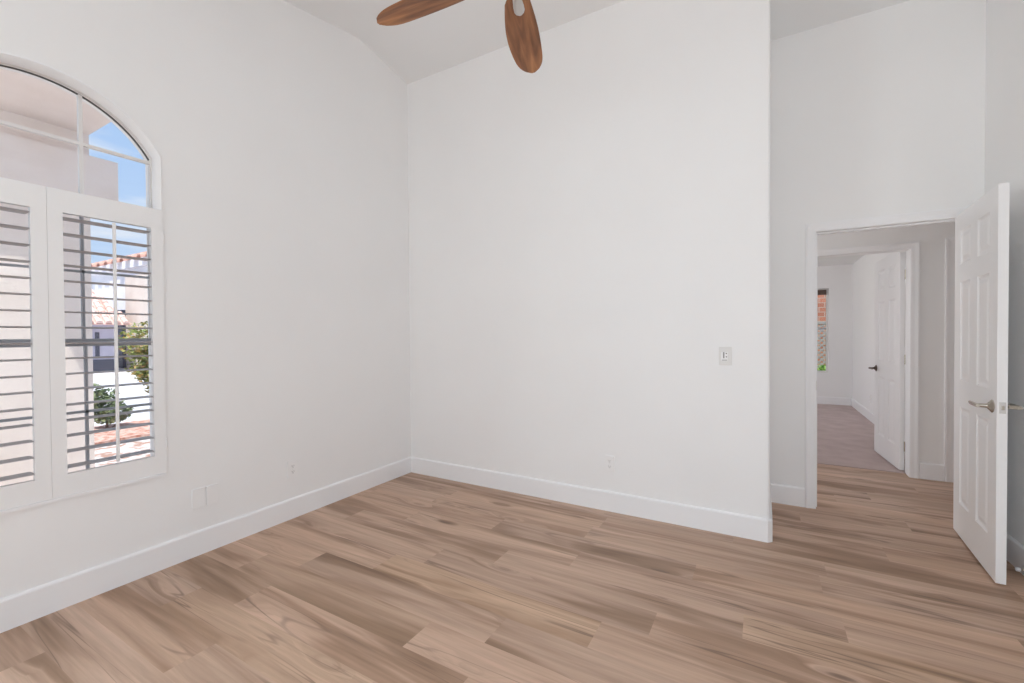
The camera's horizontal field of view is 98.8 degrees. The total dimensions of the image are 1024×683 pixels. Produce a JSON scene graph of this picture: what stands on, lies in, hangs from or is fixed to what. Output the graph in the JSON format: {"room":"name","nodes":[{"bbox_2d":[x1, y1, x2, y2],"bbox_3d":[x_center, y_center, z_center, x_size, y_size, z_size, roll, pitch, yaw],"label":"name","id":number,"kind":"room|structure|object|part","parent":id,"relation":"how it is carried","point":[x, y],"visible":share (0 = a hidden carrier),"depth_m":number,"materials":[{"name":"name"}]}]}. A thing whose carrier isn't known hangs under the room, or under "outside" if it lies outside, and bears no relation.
{"room":"empty bedroom","nodes":[
{"label":"empty bedroom","id":0,"kind":"room"},
{"bbox_2d":[0,0,410,598],"bbox_3d":[-2.024,-0.533,2.463,0.160,3.995,5.737,0,1,30],"label":"wall","id":1,"kind":"structure","parent":0,"point":[280,136],"depth_m":2.87,"materials":[{"name":"paint"}]},
{"bbox_2d":[0,52,166,514],"bbox_3d":[-2.221,-0.267,2.077,0.152,2.038,0.914,0,1,30],"label":"window","id":2,"kind":"structure","parent":1,"relation":"in","point":[152,160],"depth_m":2.23,"materials":[{"name":"white paint"}]},
{"bbox_2d":[0,177,51,510],"bbox_3d":[-2.304,0.012,1.864,0.100,1.457,0.460,0,1,30],"label":"plantation shutter","id":3,"kind":"object","parent":2,"relation":"attached to","point":[31,196],"visible":1,"depth_m":2.01,"materials":[{"name":"white paint"}]},
{"bbox_3d":[-2.287,-0.663,1.846,0.028,0.107,0.348,0,1,30],"label":"rail","id":4,"kind":"part","parent":3,"relation":"part of","materials":[{"name":"white paint"}]},
{"bbox_3d":[-2.278,0.689,1.864,0.028,0.102,0.348,0,1,30],"label":"rail","id":5,"kind":"part","parent":3,"relation":"part of","materials":[{"name":"white paint"}]},
{"bbox_3d":[-2.262,0.007,2.106,0.042,0.038,0.870,0,1,30],"label":"meeting rail","id":6,"kind":"part","parent":2,"relation":"part of","materials":[{"name":"grey"}]},
{"bbox_3d":[-2.187,-1.003,2.046,0.050,0.564,0.912,0,1,30],"label":"arch casing","id":7,"kind":"part","parent":2,"relation":"part of","materials":[{"name":"white paint"}]},
{"bbox_3d":[-2.171,0.745,2.065,0.051,0.014,0.906,0,1,30],"label":"sill","id":8,"kind":"part","parent":2,"relation":"part of","materials":[{"name":"white paint"}]},
{"bbox_2d":[46,186,167,498],"bbox_3d":[-2.075,0.005,2.264,0.100,1.457,0.460,0,1,30],"label":"plantation shutter","id":9,"kind":"object","parent":2,"relation":"attached to","point":[59,202],"visible":1,"depth_m":2.21,"materials":[{"name":"white paint"}]},
{"bbox_3d":[-2.061,-0.669,2.241,0.028,0.107,0.348,0,1,30],"label":"rail","id":10,"kind":"part","parent":9,"relation":"part of","materials":[{"name":"white paint"}]},
{"bbox_3d":[-2.052,0.683,2.259,0.028,0.102,0.348,0,1,30],"label":"rail","id":11,"kind":"part","parent":9,"relation":"part of","materials":[{"name":"white paint"}]},
{"bbox_3d":[-2.031,0.007,2.251,0.011,1.226,0.013,0,1,30],"label":"tilt rod","id":12,"kind":"part","parent":9,"relation":"part of","materials":[{"name":"white paint"}]},
{"bbox_2d":[192,487,204,509],"bbox_3d":[-1.854,0.926,2.596,0.007,0.115,0.070,0,1,30],"label":"wall plate","id":13,"kind":"object","parent":1,"relation":"attached to","point":[198,495],"visible":1,"depth_m":2.59,"materials":[{"name":"paint"}]},
{"bbox_2d":[0,457,410,632],"bbox_3d":[-2.120,1.198,2.122,0.015,0.143,4.699,0,1,30],"label":"baseboard","id":14,"kind":"structure","parent":1,"relation":"attached to","point":[26,606],"depth_m":2.45,"materials":[{"name":"white paint"}]},
{"bbox_2d":[206,483,218,504],"bbox_3d":[-1.816,0.925,2.661,0.007,0.115,0.070,0,1,30],"label":"wall plate","id":15,"kind":"object","parent":1,"relation":"attached to","point":[212,491],"visible":1,"depth_m":2.66,"materials":[{"name":"paint"}]},
{"bbox_2d":[287,460,296,477],"bbox_3d":[-1.556,0.904,3.110,0.012,0.117,0.072,0,1,30],"label":"power outlet","id":16,"kind":"object","parent":1,"relation":"attached to","point":[291,465],"visible":1,"depth_m":3.10,"materials":[{"name":"white plastic"}]},
{"bbox_2d":[0,464,1023,682],"bbox_3d":[0.817,1.288,1.532,5.800,0.060,7.061,0,1,30],"label":"floor","id":17,"kind":"structure","parent":0,"point":[411,577],"depth_m":2.10,"materials":[{"name":"brown wood"}]},
{"bbox_2d":[407,0,769,518],"bbox_3d":[0.495,-0.589,3.746,2.937,3.740,0.767,0,1,30],"label":"wall","id":18,"kind":"structure","parent":0,"point":[589,229],"depth_m":3.20,"materials":[{"name":"paint"}]},
{"bbox_2d":[411,457,804,542],"bbox_3d":[0.604,1.160,3.704,3.172,0.143,0.782,0,1,30],"label":"baseboard","id":19,"kind":"structure","parent":18,"relation":"attached to","point":[723,522],"depth_m":3.24,"materials":[{"name":"white paint"}]},
{"bbox_2d":[605,455,614,471],"bbox_3d":[0.713,0.890,3.197,0.072,0.117,0.012,0,1,30],"label":"power outlet","id":20,"kind":"object","parent":18,"relation":"attached to","point":[609,460],"visible":1,"depth_m":3.19,"materials":[{"name":"white plastic"}]},
{"bbox_2d":[719,347,731,364],"bbox_3d":[1.367,0.093,2.810,0.074,0.118,0.012,0,1,30],"label":"wall control","id":21,"kind":"object","parent":18,"relation":"attached to","point":[725,353],"visible":1,"depth_m":2.81,"materials":[{"name":"white plastic"}]},
{"bbox_3d":[1.361,0.095,2.812,0.040,0.056,0.005,0,1,30],"label":"control panel","id":22,"kind":"part","parent":21,"relation":"part of","materials":[{"name":"white plastic"}]},
{"bbox_2d":[283,0,908,83],"bbox_3d":[-0.190,-2.180,1.386,4.410,1.038,5.737,0,1,30],"label":"ceiling","id":23,"kind":"structure","parent":0,"point":[466,30],"depth_m":3.34,"materials":[{"name":"paint"}]},
{"bbox_2d":[376,0,542,72],"bbox_3d":[-0.053,-1.852,1.729,1.216,0.896,1.263,0,1,30],"label":"ceiling fan","id":24,"kind":"object","parent":23,"relation":"hanging from","point":[521,27],"visible":1,"depth_m":1.97,"materials":[{"name":"brown wood"}]},
{"bbox_3d":[-0.354,-1.440,1.863,0.560,0.032,0.151,0,1,24],"label":"blade","id":25,"kind":"part","parent":24,"relation":"part of","materials":[{"name":"brown wood"}]},
{"bbox_3d":[0.025,-1.434,1.858,0.045,0.027,0.121,0,1,10],"label":"blade arm","id":26,"kind":"part","parent":24,"relation":"part of","materials":[{"name":"silver metal"}]},
{"bbox_3d":[0.055,-1.445,2.091,0.151,0.032,0.560,0,1,10],"label":"blade","id":27,"kind":"part","parent":24,"relation":"part of","materials":[{"name":"brown wood"}]},
{"bbox_2d":[817,264,852,397],"bbox_3d":[4.555,-0.143,8.674,3.690,2.670,0.140,0,1,30],"label":"wall","id":28,"kind":"structure","parent":0,"point":[838,279],"depth_m":7.86,"materials":[{"name":"paint"}]},
{"bbox_2d":[817,288,827,372],"bbox_3d":[5.221,-0.199,8.289,1.228,1.533,0.105,0,1,30],"label":"window","id":29,"kind":"structure","parent":28,"relation":"in","point":[820,291],"depth_m":7.98,"materials":[{"name":"white plastic"}]},
{"bbox_2d":[818,290,825,294],"bbox_3d":[5.189,-0.895,8.254,1.182,0.090,0.033,0,1,30],"label":"rolled blind","id":30,"kind":"object","parent":29,"relation":"attached to","point":[820,292],"depth_m":7.98,"materials":[{"name":"brown"}]},
{"bbox_2d":[817,396,850,405],"bbox_3d":[4.515,1.071,8.627,3.470,0.143,0.015,0,1,30],"label":"baseboard","id":31,"kind":"structure","parent":28,"relation":"attached to","point":[820,399],"depth_m":7.89,"materials":[{"name":"white paint"}]},
{"bbox_2d":[818,255,863,265],"bbox_3d":[3.441,-1.441,6.726,3.690,0.210,4.590,0,1,30],"label":"ceiling","id":32,"kind":"structure","parent":0,"point":[842,260],"depth_m":7.35,"materials":[{"name":"paint"}]},
{"bbox_2d":[817,404,905,473],"bbox_3d":[3.452,1.200,6.739,3.700,0.068,4.593,0,1,30],"label":"floor","id":33,"kind":"structure","parent":0,"point":[845,437],"depth_m":5.24,"materials":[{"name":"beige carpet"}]},
{"bbox_2d":[770,0,985,487],"bbox_3d":[2.503,-0.514,3.109,1.423,3.582,0.120,0,1,30],"label":"wall","id":34,"kind":"structure","parent":0,"point":[880,112],"depth_m":3.07,"materials":[{"name":"paint"}]},
{"bbox_2d":[805,206,968,508],"bbox_3d":[2.589,0.182,3.062,0.909,2.090,0.139,0,1,30],"label":"door frame","id":35,"kind":"structure","parent":34,"relation":"attached to","point":[813,230],"depth_m":3.21,"materials":[{"name":"white paint"}]},
{"bbox_2d":[852,251,905,412],"bbox_3d":[4.964,-0.109,5.795,0.120,2.670,4.450,0,1,30],"label":"wall","id":36,"kind":"structure","parent":0,"point":[863,310],"depth_m":6.83,"materials":[{"name":"paint"}]},
{"bbox_2d":[851,398,904,441],"bbox_3d":[4.913,1.105,5.845,0.015,0.143,4.450,0,1,30],"label":"baseboard","id":37,"kind":"structure","parent":36,"relation":"attached to","point":[868,414],"depth_m":6.82,"materials":[{"name":"white paint"}]},
{"bbox_2d":[818,222,954,464],"bbox_3d":[3.345,-0.076,4.084,3.950,2.670,0.130,0,1,30],"label":"wall","id":38,"kind":"structure","parent":0,"point":[931,237],"depth_m":3.84,"materials":[{"name":"paint"}]},
{"bbox_2d":[818,241,919,478],"bbox_3d":[3.224,0.161,4.147,0.917,2.095,0.149,0,1,30],"label":"door frame","id":39,"kind":"structure","parent":38,"relation":"attached to","point":[912,367],"depth_m":3.89,"materials":[{"name":"white paint"}]},
{"bbox_2d":[868,252,905,469],"bbox_3d":[3.752,0.170,4.370,0.170,2.022,0.765,0,1,26],"label":"door","id":40,"kind":"structure","parent":38,"relation":"in","point":[890,271],"depth_m":4.27,"materials":[{"name":"white paint"}]},
{"bbox_2d":[919,462,943,481],"bbox_3d":[3.667,1.139,3.836,0.162,0.143,0.015,0,1,30],"label":"baseboard","id":41,"kind":"structure","parent":38,"relation":"attached to","point":[928,471],"depth_m":3.83,"materials":[{"name":"white paint"}]},
{"bbox_2d":[944,237,954,482],"bbox_3d":[4.156,0.160,3.614,0.905,2.100,0.149,0,1,30],"label":"door frame","id":42,"kind":"structure","parent":38,"relation":"attached to","point":[949,242],"depth_m":3.76,"materials":[{"name":"white paint"}]},
{"bbox_2d":[953,182,1022,584],"bbox_3d":[2.680,0.212,2.525,0.170,2.022,0.774,0,1,34],"label":"door","id":43,"kind":"structure","parent":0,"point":[981,405],"depth_m":2.39,"materials":[{"name":"white paint"}]},
{"bbox_3d":[2.487,0.334,2.329,0.066,0.067,0.156,0,1,34],"label":"handle","id":44,"kind":"part","parent":43,"relation":"part of","materials":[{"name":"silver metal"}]},
{"bbox_3d":[2.473,0.335,2.211,0.024,0.057,0.002,0,1,34],"label":"latch plate","id":45,"kind":"part","parent":43,"relation":"part of","materials":[{"name":"silver metal"}]},
{"bbox_3d":[2.574,0.334,2.272,0.066,0.067,0.156,0,1,34],"label":"handle","id":46,"kind":"part","parent":43,"relation":"part of","materials":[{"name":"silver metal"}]},
{"bbox_2d":[985,0,1023,545],"bbox_3d":[1.634,-0.604,0.299,0.120,3.845,5.617,0,1,30],"label":"wall","id":47,"kind":"structure","parent":0,"point":[1004,83],"depth_m":2.46,"materials":[{"name":"paint"}]},
{"bbox_2d":[1006,533,1023,575],"bbox_3d":[1.625,1.196,0.421,0.015,0.143,5.467,0,1,30],"label":"baseboard","id":48,"kind":"structure","parent":47,"relation":"attached to","point":[1015,550],"depth_m":2.40,"materials":[{"name":"white paint"}]},
{"bbox_2d":[1015,567,1023,571],"bbox_3d":[2.658,1.192,2.287,0.046,0.024,0.024,0,1,30],"label":"door stop","id":49,"kind":"object","parent":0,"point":[1018,569],"visible":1,"depth_m":2.29,"materials":[{"name":"white metal"}]},
{"label":"outside","id":50,"kind":"structure","parent":0,"visible":0},
{"bbox_3d":[6.860,1.284,12.794,13.000,0.180,9.260,0,1,30],"label":"garden","id":51,"kind":"object","parent":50,"visible":0},
{"bbox_2d":[817,295,825,364],"bbox_3d":[6.664,-0.432,11.443,10.000,3.350,0.250,0,1,30],"label":"brick wall","id":52,"kind":"structure","parent":51,"relation":"on","point":[821,303],"depth_m":10.76,"materials":[{"name":"brick"}]},
{"bbox_2d":[817,322,825,367],"bbox_3d":[6.031,0.353,10.539,4.690,1.750,0.090,0,1,30],"label":"lattice fence","id":53,"kind":"object","parent":51,"relation":"on","point":[818,323],"visible":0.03,"depth_m":9.96,"materials":[{"name":"grey wood"}]},
{"bbox_2d":[817,364,825,370],"bbox_3d":[6.611,0.870,9.417,0.916,0.771,0.608,0,1,30],"label":"shrub","id":54,"kind":"object","parent":51,"relation":"on","point":[822,367],"visible":0.05,"depth_m":9.40,"materials":[{"name":"green plant"}]},
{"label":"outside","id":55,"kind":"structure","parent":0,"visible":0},
{"bbox_2d":[95,436,149,466],"bbox_3d":[-3.717,1.482,5.749,6.040,0.200,28.000,0,1,30],"label":"ground","id":56,"kind":"structure","parent":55,"point":[107,451],"depth_m":5.60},
{"bbox_2d":[0,69,118,485],"bbox_3d":[-3.108,-0.184,2.845,2.080,3.200,1.092,0,1,30],"label":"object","id":57,"kind":"object","parent":56,"relation":"on","point":[27,101],"visible":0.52,"depth_m":3.08,"materials":[{"name":"paint"}]},
{"bbox_2d":[94,419,149,444],"bbox_3d":[-5.775,1.390,6.925,1.600,0.080,6.000,0,1,30],"label":"mulch","id":58,"kind":"object","parent":56,"relation":"on","point":[109,436],"visible":0.24,"depth_m":6.52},
{"bbox_2d":[93,383,133,427],"bbox_3d":[-6.343,0.996,6.912,0.595,0.714,0.540,-1,1,-17],"label":"shrub","id":59,"kind":"object","parent":58,"relation":"on","point":[109,420],"visible":0.57,"depth_m":6.81,"materials":[{"name":"green plant"}]},
{"bbox_2d":[118,321,148,392],"bbox_3d":[-4.867,0.527,6.404,0.820,1.709,1.396,0,1,30],"label":"flowering tree","id":60,"kind":"object","parent":56,"relation":"on","point":[143,375],"visible":0.12,"depth_m":5.96,"materials":[{"name":"green plant"}]},
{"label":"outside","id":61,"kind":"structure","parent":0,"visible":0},
{"bbox_2d":[93,368,149,425],"bbox_3d":[-21.933,1.461,19.056,38.800,0.230,45.000,0,1,30],"label":"exterior wall","id":62,"kind":"structure","parent":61,"point":[124,377],"depth_m":12.42,"materials":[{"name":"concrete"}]},
{"bbox_2d":[92,290,130,370],"bbox_3d":[-20.946,-0.689,18.542,6.020,4.431,5.750,0,1,30],"label":"neighbor house","id":63,"kind":"structure","parent":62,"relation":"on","point":[98,305],"depth_m":19.13,"materials":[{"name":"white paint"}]},
{"bbox_2d":[91,251,147,368],"bbox_3d":[-17.276,-2.423,25.142,23.770,7.280,8.900,0,1,30],"label":"neighbor house","id":64,"kind":"structure","parent":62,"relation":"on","point":[106,291],"depth_m":21.41,"materials":[{"name":"white paint"}]},
{"bbox_2d":[117,310,125,367],"bbox_3d":[-19.193,-0.130,21.627,1.000,2.810,0.370,0,1,30],"label":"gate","id":65,"kind":"object","parent":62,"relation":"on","point":[121,361],"visible":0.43,"depth_m":21.30,"materials":[{"name":"grey metal"}]}
]}

